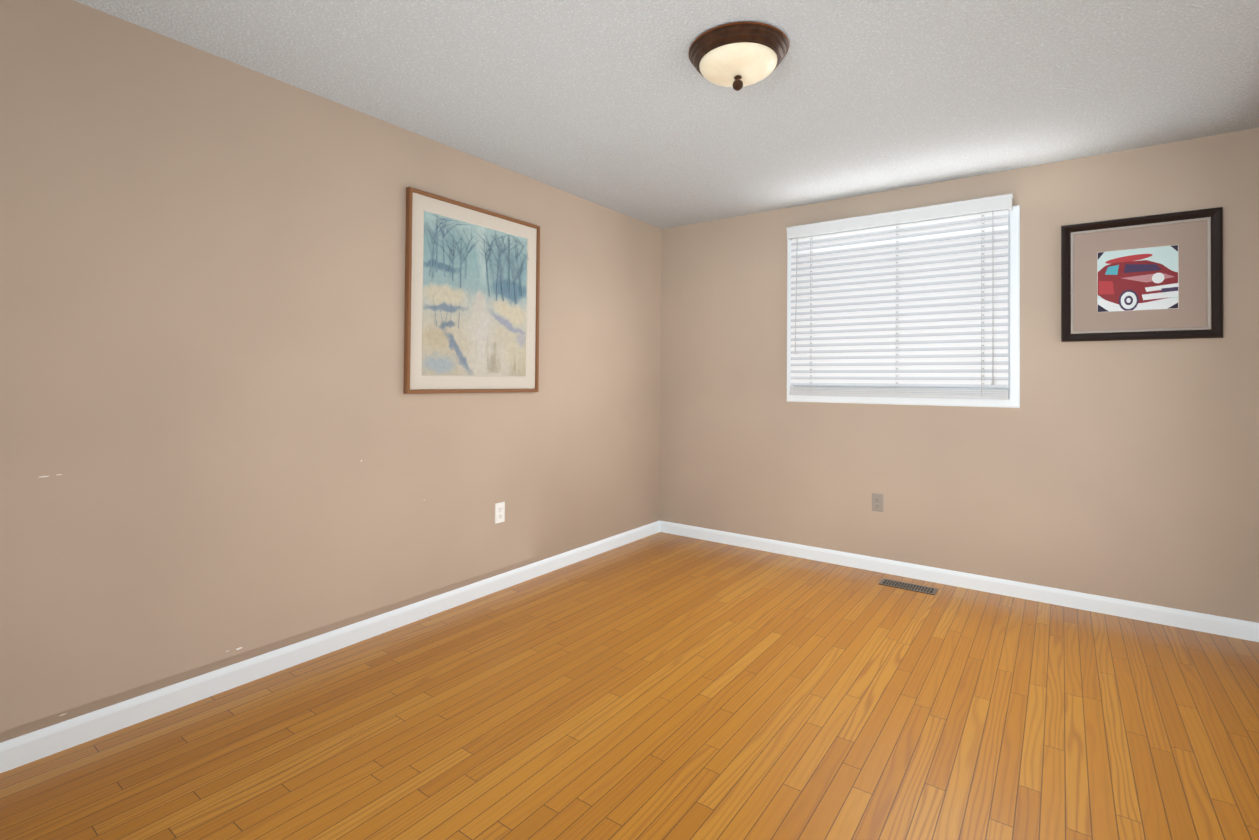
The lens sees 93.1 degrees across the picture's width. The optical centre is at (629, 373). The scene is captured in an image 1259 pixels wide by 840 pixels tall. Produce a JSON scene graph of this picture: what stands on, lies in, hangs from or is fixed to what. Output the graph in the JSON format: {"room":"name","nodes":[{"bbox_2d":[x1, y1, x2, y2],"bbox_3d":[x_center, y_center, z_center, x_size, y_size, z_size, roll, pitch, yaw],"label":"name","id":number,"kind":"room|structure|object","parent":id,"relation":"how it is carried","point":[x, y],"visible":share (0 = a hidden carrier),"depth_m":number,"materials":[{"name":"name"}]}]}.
{"room":"empty bedroom","nodes":[
{"label":"empty bedroom","id":0,"kind":"room"},
{"bbox_2d":[0,0,661,742],"bbox_3d":[-1.159,0.015,3.001,0.150,2.440,4.900,0,-1,36],"label":"wall","id":1,"kind":"structure","parent":0,"point":[222,424],"depth_m":2.35,"materials":[{"name":"beige paint"}]},
{"bbox_2d":[38,460,424,715],"bbox_3d":[-1.160,0.476,2.869,0.001,1.300,2.710,0,-1,36],"label":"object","id":2,"kind":"structure","parent":1,"relation":"attached to","point":[226,651],"depth_m":1.94,"materials":[{"name":"white paint"}]},
{"bbox_2d":[0,521,659,772],"bbox_3d":[-1.106,1.191,2.932,0.014,0.087,4.586,0,-1,36],"label":"baseboard","id":3,"kind":"structure","parent":1,"relation":"attached to","point":[16,752],"depth_m":2.40,"materials":[{"name":"white paint"}]},
{"bbox_2d":[404,187,539,393],"bbox_3d":[-0.830,-0.404,3.302,0.030,1.018,0.908,0,-1,36],"label":"landscape picture","id":4,"kind":"object","parent":1,"relation":"attached to","point":[472,293],"visible":1,"depth_m":3.24,"materials":[{"name":"paper"}]},
{"bbox_2d":[495,502,504,523],"bbox_3d":[-0.745,0.801,3.437,0.008,0.116,0.072,0,-1,36],"label":"outlet","id":5,"kind":"object","parent":1,"relation":"attached to","point":[500,512],"visible":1,"depth_m":3.43,"materials":[{"name":"white plastic"}]},
{"bbox_2d":[0,532,1258,839],"bbox_3d":[0.276,1.283,1.937,3.720,0.100,4.900,0,-1,36],"label":"floor","id":6,"kind":"structure","parent":0,"point":[664,686],"depth_m":2.07,"materials":[{"name":"brown wood"}]},
{"bbox_2d":[878,578,937,594],"bbox_3d":[1.651,1.262,3.539,0.306,0.004,0.123,0,-1,36],"label":"floor vent","id":7,"kind":"object","parent":6,"relation":"in","point":[909,586],"visible":1,"depth_m":3.53,"materials":[{"name":"brown metal"}]},
{"bbox_2d":[74,0,1258,228],"bbox_3d":[0.297,-1.256,1.969,3.720,0.100,4.900,0,-1,36],"label":"ceiling","id":8,"kind":"structure","parent":0,"point":[624,108],"depth_m":2.46,"materials":[{"name":"white paint"}]},
{"bbox_2d":[688,21,788,90],"bbox_3d":[0.403,-1.127,2.216,0.367,0.151,0.367,0,-1,36],"label":"flush-mount ceiling light","id":9,"kind":"object","parent":8,"relation":"hanging from","point":[737,56],"visible":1,"depth_m":2.12,"materials":[{"name":"beige glass"}]},
{"bbox_2d":[660,128,1258,622],"bbox_3d":[1.680,0.049,3.876,3.420,2.440,0.150,0,-1,36],"label":"wall","id":10,"kind":"structure","parent":0,"point":[1128,470],"depth_m":3.37,"materials":[{"name":"beige paint"}]},
{"bbox_2d":[872,493,883,511],"bbox_3d":[1.591,0.828,3.829,0.072,0.116,0.008,0,-1,36],"label":"outlet","id":11,"kind":"object","parent":10,"relation":"attached to","point":[877,502],"visible":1,"depth_m":3.83,"materials":[{"name":"beige plastic"}]},
{"bbox_2d":[787,205,1019,407],"bbox_3d":[1.663,-0.381,3.793,1.370,1.154,0.017,0,-1,36],"label":"window","id":12,"kind":"structure","parent":10,"relation":"in","point":[1013,401],"depth_m":3.42,"materials":[{"name":"white paint"}]},
{"bbox_2d":[786,194,1012,399],"bbox_3d":[1.632,-0.431,3.756,1.316,1.157,0.081,0,-1,36],"label":"window blinds","id":13,"kind":"object","parent":12,"relation":"attached to","point":[950,343],"visible":1,"depth_m":3.70,"materials":[{"name":"white plastic"}]},
{"bbox_2d":[659,520,1258,641],"bbox_3d":[1.622,1.224,3.795,3.420,0.087,0.014,0,-1,36],"label":"baseboard","id":14,"kind":"structure","parent":10,"relation":"attached to","point":[1218,625],"depth_m":3.43,"materials":[{"name":"white paint"}]},
{"bbox_2d":[1061,207,1222,341],"bbox_3d":[2.627,-0.492,3.087,0.636,0.636,0.033,0,-1,36],"label":"framed picture","id":15,"kind":"object","parent":10,"relation":"attached to","point":[1155,277],"visible":1,"depth_m":3.07,"materials":[{"name":"black"}]}
]}

